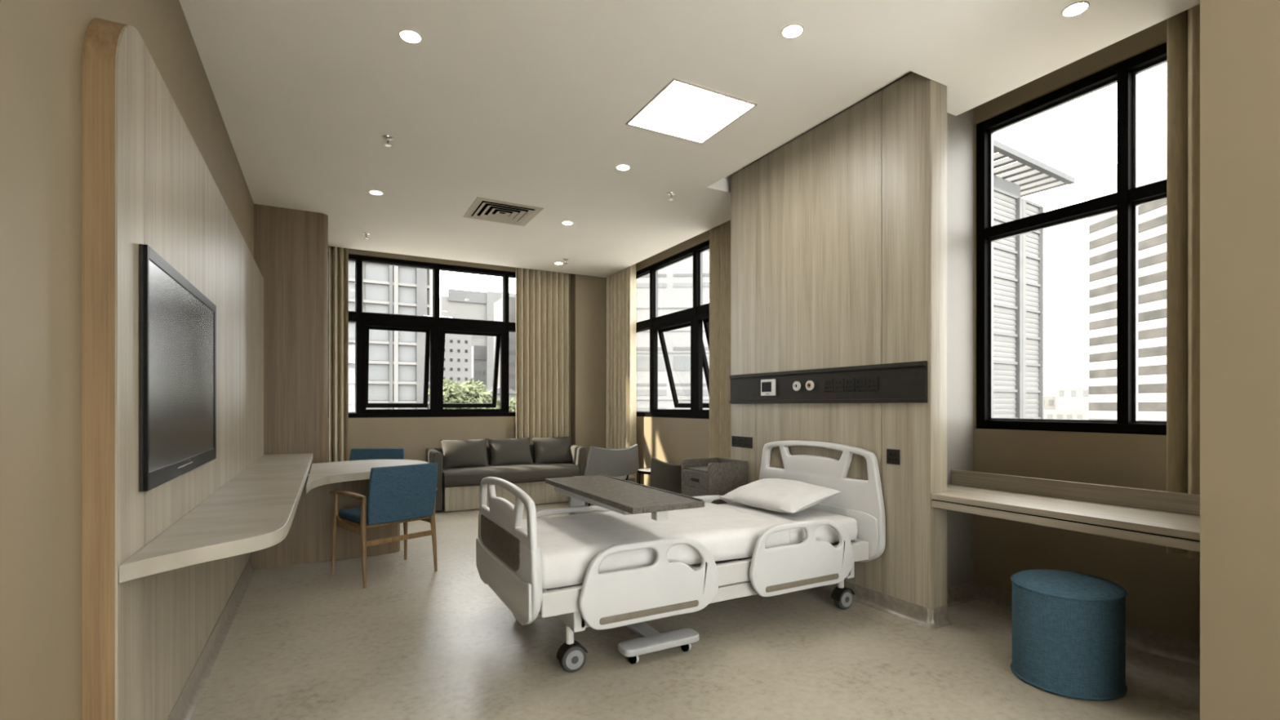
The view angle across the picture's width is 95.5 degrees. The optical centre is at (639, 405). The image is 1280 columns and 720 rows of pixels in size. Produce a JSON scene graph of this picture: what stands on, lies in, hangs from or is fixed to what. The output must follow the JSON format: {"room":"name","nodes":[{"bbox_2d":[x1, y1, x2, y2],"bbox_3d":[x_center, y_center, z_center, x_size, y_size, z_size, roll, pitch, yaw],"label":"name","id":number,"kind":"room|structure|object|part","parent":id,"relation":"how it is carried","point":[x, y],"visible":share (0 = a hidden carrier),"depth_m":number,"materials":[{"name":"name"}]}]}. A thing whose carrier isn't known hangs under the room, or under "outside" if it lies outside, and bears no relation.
{"room":"hospital room","nodes":[
{"label":"hospital room","id":0,"kind":"room"},
{"bbox_2d":[0,0,253,719],"bbox_3d":[-1.981,-0.430,2.274,0.150,3.360,10.080,0,0,-28],"label":"wall","id":1,"kind":"structure","parent":0,"point":[42,41],"depth_m":1.40,"materials":[{"name":"paint"}]},
{"bbox_2d":[81,17,263,719],"bbox_3d":[-2.493,0.042,3.469,0.076,2.416,4.210,0,0,-28],"label":"wall panel","id":2,"kind":"object","parent":1,"relation":"attached to","point":[145,179],"visible":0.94,"depth_m":1.79,"materials":[{"name":"brown wood"}]},
{"bbox_2d":[138,244,216,491],"bbox_3d":[-1.852,-0.117,2.378,0.022,0.773,1.272,0,0,-28],"label":"television","id":3,"kind":"object","parent":2,"relation":"attached to","point":[177,322],"visible":1,"depth_m":2.12,"materials":[{"name":"black plastic"}]},
{"bbox_3d":[-1.857,-0.117,2.375,0.012,0.773,1.272,0,0,-28],"label":"casing","id":4,"kind":"part","parent":3,"relation":"part of","materials":[{"name":"black plastic"}]},
{"bbox_2d":[119,453,312,583],"bbox_3d":[-2.282,0.476,3.574,0.394,0.051,4.184,0,0,-28],"label":"wall shelf","id":5,"kind":"object","parent":2,"relation":"attached to","point":[255,510],"visible":1,"depth_m":2.25,"materials":[{"name":"wood"}]},
{"bbox_2d":[167,557,255,719],"bbox_3d":[-2.196,1.200,3.032,0.034,0.100,3.140,0,0,-28],"label":"baseboard","id":6,"kind":"structure","parent":1,"relation":"attached to","point":[184,708],"depth_m":2.82,"materials":[{"name":"plastic"}]},
{"bbox_2d":[253,204,328,473],"bbox_3d":[-3.611,-0.295,6.103,0.596,3.090,1.490,0,0,-28],"label":"wood wall panel","id":7,"kind":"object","parent":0,"point":[291,246],"depth_m":5.45,"materials":[{"name":"brown wood"}]},
{"bbox_2d":[328,245,570,462],"bbox_3d":[-2.368,-0.430,7.700,4.296,3.360,0.150,0,0,-28],"label":"wall","id":8,"kind":"structure","parent":0,"point":[415,435],"depth_m":7.42,"materials":[{"name":"paint"}]},
{"bbox_2d":[328,251,515,417],"bbox_3d":[-2.498,-0.840,7.778,2.950,1.980,0.370,0,0,-28],"label":"window","id":9,"kind":"structure","parent":8,"relation":"in","point":[435,327],"depth_m":7.50,"materials":[{"name":"black metal"}]},
{"bbox_3d":[-3.122,-0.487,7.479,0.776,1.036,0.308,0,0,-28],"label":"sash","id":10,"kind":"part","parent":9,"relation":"part of","materials":[{"name":"black metal"}]},
{"bbox_3d":[-3.034,-0.465,7.314,0.844,1.120,0.060,0,0,-28],"label":"vent frame","id":11,"kind":"part","parent":9,"relation":"part of","materials":[{"name":"black metal"}]},
{"bbox_3d":[-2.232,-0.465,7.745,0.854,1.120,0.060,0,0,-28],"label":"vent frame","id":12,"kind":"part","parent":9,"relation":"part of","materials":[{"name":"black metal"}]},
{"bbox_3d":[-2.320,-0.487,7.909,0.786,1.036,0.308,0,0,-28],"label":"sash","id":13,"kind":"part","parent":9,"relation":"part of","materials":[{"name":"glass"}]},
{"bbox_2d":[570,273,606,463],"bbox_3d":[-0.674,-0.430,8.419,0.630,3.360,0.185,0,0,-28],"label":"wall","id":14,"kind":"structure","parent":0,"point":[588,293],"depth_m":8.29,"materials":[{"name":"paint"}]},
{"bbox_2d":[178,0,1199,277],"bbox_3d":[-0.024,-2.025,3.324,4.600,0.370,10.080,0,0,-28],"label":"ceiling","id":15,"kind":"structure","parent":0,"point":[524,102],"depth_m":3.34,"materials":[{"name":"paint"}]},
{"bbox_2d":[328,246,348,462],"bbox_3d":[-3.555,-0.435,6.861,0.204,3.290,0.123,0,0,-28],"label":"curtain","id":16,"kind":"object","parent":15,"relation":"hanging from","point":[338,256],"visible":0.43,"depth_m":6.84,"materials":[{"name":"fabric"}]},
{"bbox_2d":[362,232,369,239],"bbox_3d":[-2.930,-1.813,6.229,0.072,0.054,0.072,0,0,-28],"label":"sprinkler","id":17,"kind":"object","parent":15,"relation":"attached to","point":[365,233],"visible":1,"depth_m":6.22,"materials":[{"name":"silver metal"}]},
{"bbox_2d":[368,190,382,195],"bbox_3d":[-2.280,-1.837,5.025,0.106,0.004,0.106,0,0,-28],"label":"recessed light","id":18,"kind":"object","parent":15,"relation":"in","point":[373,192],"visible":1,"depth_m":5.01,"materials":[{"name":"white"}]},
{"bbox_2d":[382,135,393,146],"bbox_3d":[-1.731,-1.813,3.996,0.072,0.054,0.072,0,0,-28],"label":"sprinkler","id":19,"kind":"object","parent":15,"relation":"attached to","point":[388,138],"visible":1,"depth_m":3.99,"materials":[{"name":"silver metal"}]},
{"bbox_2d":[399,29,422,43],"bbox_3d":[-1.143,-1.837,2.898,0.106,0.004,0.106,0,0,-28],"label":"recessed light","id":20,"kind":"object","parent":15,"relation":"in","point":[407,35],"visible":1,"depth_m":2.90,"materials":[{"name":"white"}]},
{"bbox_2d":[462,196,543,226],"bbox_3d":[-1.310,-1.830,5.544,0.612,0.020,0.612,0,0,-28],"label":"ceiling vent","id":21,"kind":"object","parent":15,"relation":"in","point":[483,209],"visible":1,"depth_m":5.51,"materials":[{"name":"metal"}]},
{"bbox_2d":[515,267,568,444],"bbox_3d":[-1.368,-0.435,8.079,0.755,3.290,0.129,0,0,-28],"label":"curtain","id":22,"kind":"object","parent":15,"relation":"hanging from","point":[541,295],"visible":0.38,"depth_m":8.05,"materials":[{"name":"fabric"}]},
{"bbox_2d":[562,221,573,224],"bbox_3d":[-0.730,-1.837,5.861,0.106,0.004,0.106,0,0,-28],"label":"recessed light","id":23,"kind":"object","parent":15,"relation":"in","point":[563,222],"visible":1,"depth_m":5.86,"materials":[{"name":"white"}]},
{"bbox_2d":[605,263,636,483],"bbox_3d":[-0.251,-0.435,8.081,0.162,3.290,0.720,0,0,-28],"label":"curtain","id":24,"kind":"object","parent":15,"relation":"hanging from","point":[620,393],"visible":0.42,"depth_m":8.04,"materials":[{"name":"fabric"}]},
{"bbox_2d":[616,164,630,170],"bbox_3d":[-0.130,-1.837,4.493,0.106,0.004,0.106,0,0,-28],"label":"recessed light","id":25,"kind":"object","parent":15,"relation":"in","point":[623,167],"visible":1,"depth_m":4.49,"materials":[{"name":"white"}]},
{"bbox_2d":[666,191,675,200],"bbox_3d":[0.271,-1.813,5.053,0.072,0.054,0.072,0,0,-28],"label":"sprinkler","id":26,"kind":"object","parent":15,"relation":"attached to","point":[671,193],"visible":1,"depth_m":5.04,"materials":[{"name":"silver metal"}]},
{"bbox_2d":[626,78,757,143],"bbox_3d":[0.313,-1.836,3.673,0.600,0.008,0.600,0,0,-28],"label":"light panel","id":27,"kind":"object","parent":15,"relation":"attached to","point":[682,109],"visible":1,"depth_m":3.63,"materials":[{"name":"white"}]},
{"bbox_2d":[709,220,730,458],"bbox_3d":[0.904,-0.435,5.932,0.163,3.290,0.500,0,0,-28],"label":"curtain","id":28,"kind":"object","parent":15,"relation":"hanging from","point":[720,235],"visible":0.27,"depth_m":6.03,"materials":[{"name":"fabric"}]},
{"bbox_2d":[781,23,803,38],"bbox_3d":[0.749,-1.837,2.857,0.106,0.004,0.106,0,0,-28],"label":"recessed light","id":29,"kind":"object","parent":15,"relation":"in","point":[793,30],"visible":1,"depth_m":2.86,"materials":[{"name":"white"}]},
{"bbox_2d":[1061,0,1089,17],"bbox_3d":[2.019,-1.837,2.699,0.106,0.004,0.106,0,0,-28],"label":"recessed light","id":30,"kind":"object","parent":15,"relation":"in","point":[1076,8],"visible":1,"depth_m":2.70,"materials":[{"name":"white"}]},
{"bbox_2d":[1166,4,1199,558],"bbox_3d":[2.661,-0.685,2.655,0.133,2.790,0.365,0,0,-28],"label":"curtain","id":31,"kind":"object","parent":15,"relation":"hanging from","point":[1183,28],"visible":0.25,"depth_m":2.79,"materials":[{"name":"fabric"}]},
{"bbox_2d":[189,501,1199,719],"bbox_3d":[-0.024,1.310,3.324,4.600,0.120,10.080,0,0,-28],"label":"floor","id":32,"kind":"structure","parent":0,"point":[303,642],"depth_m":2.84,"materials":[{"name":"plastic"}]},
{"bbox_2d":[250,459,427,568],"bbox_3d":[-2.459,0.877,4.621,1.151,0.745,1.693,0,0,14],"label":"desk","id":33,"kind":"object","parent":32,"relation":"on","point":[308,540],"visible":0.65,"depth_m":4.65,"materials":[{"name":"wood"}]},
{"bbox_2d":[350,448,404,532],"bbox_3d":[-2.540,0.838,5.470,0.590,0.826,0.625,0,0,-10],"label":"armchair","id":34,"kind":"object","parent":32,"relation":"on","point":[362,454],"visible":0.06,"depth_m":5.74,"materials":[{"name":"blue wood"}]},
{"bbox_3d":[-2.585,0.625,5.721,0.502,0.400,0.115,0,0,-10],"label":"backrest","id":35,"kind":"part","parent":34,"relation":"part of","materials":[{"name":"blue fabric"}]},
{"bbox_2d":[329,462,437,588],"bbox_3d":[-1.879,0.838,4.330,0.625,0.826,0.590,0,0,41],"label":"armchair","id":36,"kind":"object","parent":32,"relation":"on","point":[400,494],"visible":1,"depth_m":4.14,"materials":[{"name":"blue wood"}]},
{"bbox_3d":[-2.251,0.947,4.289,0.058,0.606,0.034,0,0,5],"label":"leg","id":37,"kind":"part","parent":36,"relation":"part of","materials":[{"name":"brown wood"}]},
{"bbox_3d":[-2.091,0.637,4.158,0.530,0.039,0.054,0,0,41],"label":"arm","id":38,"kind":"part","parent":36,"relation":"part of","materials":[{"name":"brown wood"}]},
{"bbox_3d":[-2.073,0.850,4.151,0.435,0.098,0.022,0,0,41],"label":"rail","id":39,"kind":"part","parent":36,"relation":"part of","materials":[{"name":"brown wood"}]},
{"bbox_3d":[-1.923,0.802,4.367,0.450,0.055,0.496,0,0,41],"label":"seat","id":40,"kind":"part","parent":36,"relation":"part of","materials":[{"name":"blue fabric"}]},
{"bbox_3d":[-1.898,0.944,4.005,0.071,0.614,0.038,0,0,41],"label":"leg","id":41,"kind":"part","parent":36,"relation":"part of","materials":[{"name":"brown wood"}]},
{"bbox_3d":[-1.912,0.843,4.358,0.440,0.025,0.500,0,0,41],"label":"seat frame","id":42,"kind":"part","parent":36,"relation":"part of","materials":[{"name":"brown wood"}]},
{"bbox_3d":[-1.686,0.625,4.163,0.115,0.400,0.502,0,0,41],"label":"backrest","id":43,"kind":"part","parent":36,"relation":"part of","materials":[{"name":"blue fabric"}]},
{"bbox_3d":[-1.894,0.947,4.703,0.034,0.606,0.058,0,0,-13],"label":"leg","id":44,"kind":"part","parent":36,"relation":"part of","materials":[{"name":"brown wood"}]},
{"bbox_3d":[-1.731,0.850,4.548,0.435,0.098,0.022,0,0,41],"label":"rail","id":45,"kind":"part","parent":36,"relation":"part of","materials":[{"name":"brown wood"}]},
{"bbox_3d":[-1.561,0.944,4.396,0.071,0.614,0.038,0,0,41],"label":"leg","id":46,"kind":"part","parent":36,"relation":"part of","materials":[{"name":"brown wood"}]},
{"bbox_2d":[426,444,586,511],"bbox_3d":[-1.670,0.884,7.410,1.915,0.708,0.711,0,0,-28],"label":"sofa","id":47,"kind":"object","parent":32,"relation":"on","point":[458,488],"visible":0.59,"depth_m":7.10,"materials":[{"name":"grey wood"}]},
{"bbox_3d":[-2.472,0.880,6.989,0.105,0.700,0.565,0,0,-28],"label":"arm","id":48,"kind":"part","parent":47,"relation":"part of","materials":[{"name":"grey fabric"}]},
{"bbox_2d":[440,438,488,469],"bbox_3d":[-2.193,0.605,7.295,0.580,0.360,0.256,0,0,-23],"label":"cushion","id":49,"kind":"object","parent":47,"relation":"on","point":[456,453],"visible":0.98,"depth_m":7.21,"materials":[{"name":"grey fabric"}]},
{"bbox_2d":[487,437,533,465],"bbox_3d":[-1.682,0.605,7.569,0.582,0.360,0.258,0,0,-34],"label":"cushion","id":50,"kind":"object","parent":47,"relation":"on","point":[504,451],"visible":0.94,"depth_m":7.48,"materials":[{"name":"grey fabric"}]},
{"bbox_2d":[442,462,579,487],"bbox_3d":[-1.638,0.857,7.350,1.690,0.193,0.576,0,0,-28],"label":"seat cushion","id":51,"kind":"object","parent":47,"relation":"on","point":[524,473],"depth_m":7.12,"materials":[{"name":"grey fabric"}]},
{"bbox_2d":[531,435,572,463],"bbox_3d":[-1.162,0.605,7.848,0.578,0.360,0.255,0,0,-23],"label":"cushion","id":52,"kind":"object","parent":47,"relation":"on","point":[547,450],"visible":0.93,"depth_m":7.76,"materials":[{"name":"grey fabric"}]},
{"bbox_3d":[-0.876,0.880,7.845,0.105,0.700,0.565,0,0,-28],"label":"arm","id":53,"kind":"part","parent":47,"relation":"part of","materials":[{"name":"grey fabric"}]},
{"bbox_2d":[577,444,639,506],"bbox_3d":[-0.440,0.867,7.254,0.758,0.770,0.717,0,0,-34],"label":"lounge chair","id":54,"kind":"object","parent":32,"relation":"on","point":[615,463],"visible":0.72,"depth_m":6.94,"materials":[{"name":"grey fabric"}]},
{"bbox_3d":[-0.484,0.955,7.319,0.714,0.100,0.560,0,0,-34],"label":"seat","id":55,"kind":"part","parent":54,"relation":"part of","materials":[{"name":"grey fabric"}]},
{"bbox_3d":[-0.294,0.669,7.041,0.758,0.373,0.200,0,0,-34],"label":"backrest","id":56,"kind":"part","parent":54,"relation":"part of","materials":[{"name":"grey fabric"}]},
{"bbox_2d":[545,474,704,663],"bbox_3d":[-0.137,0.847,3.263,0.487,0.806,1.350,0,0,-28],"label":"table","id":57,"kind":"object","parent":32,"relation":"on","point":[624,497],"visible":0.6,"depth_m":2.91,"materials":[{"name":"wood"}]},
{"bbox_2d":[553,485,671,515],"bbox_3d":[-0.169,0.504,3.200,0.304,0.052,0.992,0,0,-28],"label":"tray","id":58,"kind":"object","parent":57,"relation":"on","point":[557,490],"depth_m":3.08,"materials":[{"name":"brown wood"}]},
{"bbox_2d":[637,467,650,484],"bbox_3d":[0.210,0.996,6.717,0.480,0.508,0.480,0,0,-28],"label":"side table","id":59,"kind":"object","parent":32,"relation":"on","point":[645,470],"visible":0.25,"depth_m":6.67,"materials":[{"name":"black metal"}]},
{"bbox_2d":[649,457,681,493],"bbox_3d":[0.516,0.867,5.458,0.758,0.770,0.717,0,0,30],"label":"lounge chair","id":60,"kind":"object","parent":32,"relation":"on","point":[665,476],"visible":0.23,"depth_m":5.25,"materials":[{"name":"fabric"}]},
{"bbox_2d":[475,440,885,672],"bbox_3d":[0.248,0.749,3.520,2.218,1.001,1.153,0,0,-28],"label":"hospital bed","id":61,"kind":"object","parent":32,"relation":"on","point":[828,536],"visible":0.79,"depth_m":3.10,"materials":[{"name":"white plastic"}]},
{"bbox_3d":[-0.702,0.695,3.011,0.034,0.616,1.068,0,0,-28],"label":"footboard","id":62,"kind":"part","parent":61,"relation":"part of","materials":[{"name":"white plastic"}]},
{"bbox_3d":[-0.422,0.843,3.717,0.768,0.385,0.030,0,0,-28],"label":"rail","id":63,"kind":"part","parent":61,"relation":"part of","materials":[{"name":"white plastic"}]},
{"bbox_3d":[0.064,0.843,2.811,0.768,0.385,0.030,0,0,-28],"label":"rail","id":64,"kind":"part","parent":61,"relation":"part of","materials":[{"name":"white plastic"}]},
{"bbox_2d":[521,502,790,589],"bbox_3d":[0.003,0.751,3.379,1.500,0.160,0.918,0,0,-28],"label":"mattress","id":65,"kind":"object","parent":61,"relation":"on","point":[568,544],"visible":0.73,"depth_m":3.11,"materials":[{"name":"fabric"}]},
{"bbox_3d":[0.257,0.893,3.508,2.092,0.110,0.970,0,0,-28],"label":"bed frame","id":66,"kind":"part","parent":61,"relation":"part of","materials":[{"name":"plastic"}]},
{"bbox_3d":[0.438,0.843,4.178,0.768,0.385,0.030,0,0,-28],"label":"rail","id":67,"kind":"part","parent":61,"relation":"part of","materials":[{"name":"white plastic"}]},
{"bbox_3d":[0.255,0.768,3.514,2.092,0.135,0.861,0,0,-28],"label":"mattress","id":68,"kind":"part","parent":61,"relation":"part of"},
{"bbox_2d":[720,478,841,513],"bbox_3d":[0.934,0.601,3.939,0.429,0.176,0.720,0,0,-30],"label":"pillow","id":69,"kind":"object","parent":61,"relation":"on","point":[776,495],"visible":1,"depth_m":3.78,"materials":[{"name":"fabric"}]},
{"bbox_3d":[0.923,0.843,3.272,0.768,0.385,0.030,0,0,-28],"label":"rail","id":70,"kind":"part","parent":61,"relation":"part of","materials":[{"name":"white plastic"}]},
{"bbox_3d":[1.205,0.618,4.033,0.046,0.740,1.153,0,0,-28],"label":"headboard","id":71,"kind":"part","parent":61,"relation":"part of","materials":[{"name":"white plastic"}]},
{"bbox_2d":[681,457,747,563],"bbox_3d":[0.606,0.850,4.779,0.384,0.799,0.400,0,0,-28],"label":"base cabinet","id":72,"kind":"object","parent":32,"relation":"on","point":[715,476],"visible":0.43,"depth_m":4.64,"materials":[{"name":"wood"}]},
{"bbox_3d":[0.442,0.600,4.685,0.006,0.028,0.110,0,0,-28],"label":"handle","id":73,"kind":"part","parent":72,"relation":"part of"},
{"bbox_3d":[0.450,0.750,4.695,0.016,0.160,0.360,0,0,-28],"label":"drawer","id":74,"kind":"part","parent":72,"relation":"part of","materials":[{"name":"wood"}]},
{"bbox_3d":[0.450,0.600,4.695,0.016,0.130,0.360,0,0,-28],"label":"drawer","id":75,"kind":"part","parent":72,"relation":"part of","materials":[{"name":"wood"}]},
{"bbox_3d":[0.518,0.840,4.948,0.380,0.780,0.018,0,0,-28],"label":"panel","id":76,"kind":"part","parent":72,"relation":"part of","materials":[{"name":"wood"}]},
{"bbox_3d":[0.698,0.840,4.612,0.380,0.780,0.018,0,0,-28],"label":"panel","id":77,"kind":"part","parent":72,"relation":"part of","materials":[{"name":"wood"}]},
{"bbox_2d":[1010,568,1127,700],"bbox_3d":[1.953,1.018,2.664,0.462,0.464,0.422,0,0,-28],"label":"stool","id":78,"kind":"object","parent":32,"relation":"on","point":[1068,628],"visible":1,"depth_m":2.50,"materials":[{"name":"blue fabric"}]},
{"bbox_2d":[742,71,973,588],"bbox_3d":[1.526,-0.430,4.399,0.552,3.360,1.690,0,0,-28],"label":"wall","id":79,"kind":"structure","parent":0,"point":[959,127],"depth_m":3.72,"materials":[{"name":"paint"}]},
{"bbox_2d":[730,71,946,622],"bbox_3d":[1.269,-0.345,4.136,0.146,3.190,1.850,0,0,-28],"label":"headboard panel","id":80,"kind":"object","parent":79,"relation":"attached to","point":[838,233],"visible":0.69,"depth_m":3.70,"materials":[{"name":"brown wood"}]},
{"bbox_2d":[731,435,752,448],"bbox_3d":[0.839,0.300,4.777,0.007,0.088,0.267,0,0,-28],"label":"socket plate","id":81,"kind":"object","parent":80,"relation":"attached to","point":[740,442],"visible":1,"depth_m":4.77,"materials":[{"name":"plastic"}]},
{"bbox_2d":[731,435,737,446],"bbox_3d":[0.794,0.300,4.860,0.006,0.088,0.088,0,0,-28],"label":"socket","id":82,"kind":"object","parent":81,"relation":"attached to","point":[734,438],"depth_m":4.86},
{"bbox_2d":[737,436,745,447],"bbox_3d":[0.837,0.300,4.781,0.006,0.088,0.088,0,0,-28],"label":"socket","id":83,"kind":"object","parent":81,"relation":"attached to","point":[741,440],"depth_m":4.78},
{"bbox_2d":[745,436,752,448],"bbox_3d":[0.879,0.300,4.702,0.006,0.088,0.088,0,0,-28],"label":"socket","id":84,"kind":"object","parent":81,"relation":"attached to","point":[748,441],"depth_m":4.70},
{"bbox_2d":[729,360,927,403],"bbox_3d":[1.189,-0.135,4.096,0.032,0.237,1.818,0,0,-28],"label":"panel","id":85,"kind":"object","parent":80,"relation":"attached to","point":[898,382],"visible":1,"depth_m":3.85,"materials":[{"name":"black plastic"}]},
{"bbox_2d":[760,378,775,395],"bbox_3d":[0.985,-0.137,4.465,0.016,0.126,0.160,0,0,-28],"label":"monitor","id":86,"kind":"object","parent":85,"relation":"on","point":[767,385],"depth_m":4.46,"materials":[{"name":"white plastic"}]},
{"bbox_2d":[792,381,800,391],"bbox_3d":[1.130,-0.140,4.195,0.014,0.068,0.068,0,0,-28],"label":"outlet","id":87,"kind":"object","parent":85,"relation":"attached to","point":[796,384],"depth_m":4.19,"materials":[{"name":"white plastic"}]},
{"bbox_2d":[805,380,813,390],"bbox_3d":[1.191,-0.140,4.082,0.014,0.068,0.068,0,0,-28],"label":"outlet","id":88,"kind":"object","parent":85,"relation":"attached to","point":[809,384],"depth_m":4.07,"materials":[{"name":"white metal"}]},
{"bbox_2d":[823,378,833,391],"bbox_3d":[1.276,-0.136,3.932,0.006,0.085,0.085,0,0,-28],"label":"socket","id":89,"kind":"object","parent":85,"relation":"attached to","point":[828,383],"depth_m":3.93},
{"bbox_2d":[834,377,844,391],"bbox_3d":[1.318,-0.136,3.854,0.006,0.085,0.085,0,0,-28],"label":"socket","id":90,"kind":"object","parent":85,"relation":"attached to","point":[838,382],"depth_m":3.85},
{"bbox_2d":[844,377,854,391],"bbox_3d":[1.360,-0.136,3.775,0.006,0.085,0.085,0,0,-28],"label":"socket","id":91,"kind":"object","parent":85,"relation":"attached to","point":[849,383],"depth_m":3.77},
{"bbox_2d":[855,377,866,391],"bbox_3d":[1.402,-0.136,3.697,0.006,0.085,0.085,0,0,-28],"label":"socket","id":92,"kind":"object","parent":85,"relation":"attached to","point":[860,382],"depth_m":3.69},
{"bbox_2d":[866,376,878,390],"bbox_3d":[1.444,-0.136,3.618,0.006,0.085,0.085,0,0,-28],"label":"socket","id":93,"kind":"object","parent":85,"relation":"attached to","point":[872,382],"depth_m":3.62,"materials":[{"name":"plastic"}]},
{"bbox_2d":[886,448,899,465],"bbox_3d":[1.523,0.309,3.500,0.007,0.090,0.090,0,0,-28],"label":"socket plate","id":94,"kind":"object","parent":80,"relation":"attached to","point":[892,455],"visible":1,"depth_m":3.50,"materials":[{"name":"plastic"}]},
{"bbox_2d":[742,556,1199,667],"bbox_3d":[1.803,1.200,3.688,0.734,0.100,3.136,0,0,-28],"label":"baseboard","id":95,"kind":"structure","parent":79,"relation":"attached to","point":[1168,646],"depth_m":3.39,"materials":[{"name":"plastic"}]},
{"bbox_2d":[931,469,1199,551],"bbox_3d":[2.118,0.489,2.910,0.484,0.168,1.484,0,0,-28],"label":"desk","id":96,"kind":"object","parent":79,"relation":"attached to","point":[1158,517],"visible":0.7,"depth_m":2.84,"materials":[{"name":"brown wood"}]},
{"bbox_2d":[635,19,1199,644],"bbox_3d":[1.247,-0.430,5.662,0.150,3.360,7.160,0,0,-28],"label":"wall","id":97,"kind":"structure","parent":0,"point":[1162,588],"depth_m":3.30,"materials":[{"name":"paint"}]},
{"bbox_2d":[635,240,709,418],"bbox_3d":[0.641,-0.840,7.067,0.370,1.980,2.750,0,0,-28],"label":"window","id":98,"kind":"structure","parent":97,"relation":"in","point":[694,317],"depth_m":7.00,"materials":[{"name":"black metal"}]},
{"bbox_3d":[0.409,-0.465,7.172,0.060,1.120,0.965,0,0,-28],"label":"vent frame","id":99,"kind":"part","parent":98,"relation":"part of","materials":[{"name":"black metal"}]},
{"bbox_3d":[0.573,-0.487,7.260,0.308,1.036,0.897,0,0,-28],"label":"sash","id":100,"kind":"part","parent":98,"relation":"part of","materials":[{"name":"black metal"}]},
{"bbox_3d":[0.887,-0.465,6.280,0.060,1.120,0.920,0,0,-28],"label":"vent frame","id":101,"kind":"part","parent":98,"relation":"part of","materials":[{"name":"black metal"}]},
{"bbox_3d":[1.052,-0.487,6.368,0.308,1.036,0.852,0,0,-28],"label":"sash","id":102,"kind":"part","parent":98,"relation":"part of","materials":[{"name":"black metal"}]},
{"bbox_2d":[976,42,1166,435],"bbox_3d":[2.549,-0.840,3.214,0.090,1.980,1.355,0,0,-28],"label":"window","id":103,"kind":"structure","parent":97,"relation":"in","point":[1128,196],"depth_m":3.22,"materials":[{"name":"black metal"}]},
{"bbox_2d":[1200,0,1279,719],"bbox_3d":[3.118,-0.295,0.946,1.310,3.090,2.920,0,0,-28],"label":"wall","id":104,"kind":"structure","parent":0,"point":[1240,39],"depth_m":1.84,"materials":[{"name":"paint"}]},
{"label":"outside","id":105,"kind":"structure","parent":0,"visible":0},
{"bbox_3d":[8.298,9.750,100.902,410.000,1.000,470.000,0,0,-28],"label":"ground","id":106,"kind":"structure","parent":105,"visible":0},
{"bbox_2d":[348,261,431,412],"bbox_3d":[-22.699,-7.750,45.499,10.700,34.000,12.350,0,0,-28],"label":"building","id":107,"kind":"structure","parent":106,"relation":"on","point":[396,357],"depth_m":41.37,"materials":[{"name":"grey glass"}]},
{"bbox_2d":[443,333,471,384],"bbox_3d":[-22.324,0.273,62.892,6.400,17.954,8.050,0,0,-28],"label":"building","id":108,"kind":"structure","parent":106,"relation":"on","point":[458,348],"depth_m":60.23,"materials":[{"name":"white concrete"}]},
{"bbox_2d":[427,377,497,408],"bbox_3d":[-10.508,3.743,35.043,4.351,11.028,3.880,0,0,-28],"label":"tree","id":109,"kind":"object","parent":106,"relation":"on","point":[468,392],"visible":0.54,"depth_m":34.13,"materials":[{"name":"green plant"}]},
{"bbox_2d":[440,288,515,387],"bbox_3d":[-30.310,-5.600,109.416,15.400,29.700,12.500,0,0,-28],"label":"building","id":110,"kind":"structure","parent":106,"relation":"on","point":[459,304],"depth_m":103.45,"materials":[{"name":"concrete"}]},
{"bbox_2d":[471,345,487,387],"bbox_3d":[-22.243,0.825,77.658,1.680,16.850,8.100,0,0,-28],"label":"building","id":111,"kind":"structure","parent":106,"relation":"on","point":[479,353],"depth_m":74.13,"materials":[{"name":"grey concrete"}]},
{"bbox_2d":[485,386,515,400],"bbox_3d":[-14.914,3.650,59.972,3.400,11.200,6.600,0,0,-28],"label":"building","id":112,"kind":"structure","parent":106,"relation":"on","point":[512,393],"depth_m":57.52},
{"bbox_2d":[493,297,515,391],"bbox_3d":[-16.413,-1.750,70.595,1.400,22.000,5.060,0,0,-28],"label":"building","id":113,"kind":"structure","parent":106,"relation":"on","point":[498,304],"depth_m":68.61,"materials":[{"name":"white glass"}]},
{"bbox_2d":[496,395,515,411],"bbox_3d":[-9.944,4.283,42.341,3.788,9.949,3.487,0,0,-28],"label":"tree","id":114,"kind":"object","parent":106,"relation":"on","point":[513,401],"visible":0.11,"depth_m":41.84,"materials":[{"name":"green plant"}]},
{"bbox_2d":[635,249,709,411],"bbox_3d":[3.926,-9.750,66.754,26.000,38.000,12.100,0,0,3],"label":"building","id":115,"kind":"structure","parent":106,"relation":"on","point":[675,281],"depth_m":60.83,"materials":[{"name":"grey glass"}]},
{"bbox_2d":[993,138,1075,418],"bbox_3d":[49.963,-12.550,89.770,24.400,43.600,20.200,0,0,-33],"label":"building","id":116,"kind":"structure","parent":106,"relation":"on","point":[1018,260],"depth_m":86.17,"materials":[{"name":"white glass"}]},
{"bbox_2d":[1044,395,1055,409],"bbox_3d":[115.363,3.350,164.833,9.000,11.800,8.060,0,0,36],"label":"building","id":117,"kind":"structure","parent":106,"relation":"on","point":[1049,401],"depth_m":161.21,"materials":[{"name":"concrete"}]},
{"bbox_2d":[1044,409,1086,419],"bbox_3d":[97.810,5.150,134.087,8.000,8.200,8.060,0,0,36],"label":"building","id":118,"kind":"structure","parent":106,"relation":"on","point":[1048,414],"depth_m":130.75,"materials":[{"name":"concrete"}]},
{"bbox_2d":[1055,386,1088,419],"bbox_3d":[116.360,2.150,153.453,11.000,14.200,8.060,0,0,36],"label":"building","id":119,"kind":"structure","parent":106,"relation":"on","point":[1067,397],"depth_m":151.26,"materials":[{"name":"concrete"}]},
{"bbox_2d":[1088,138,1166,421],"bbox_3d":[47.387,-6.250,46.552,9.060,31.000,18.000,0,0,-1],"label":"building","id":120,"kind":"structure","parent":106,"relation":"on","point":[1152,161],"depth_m":49.99,"materials":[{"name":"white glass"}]}
]}

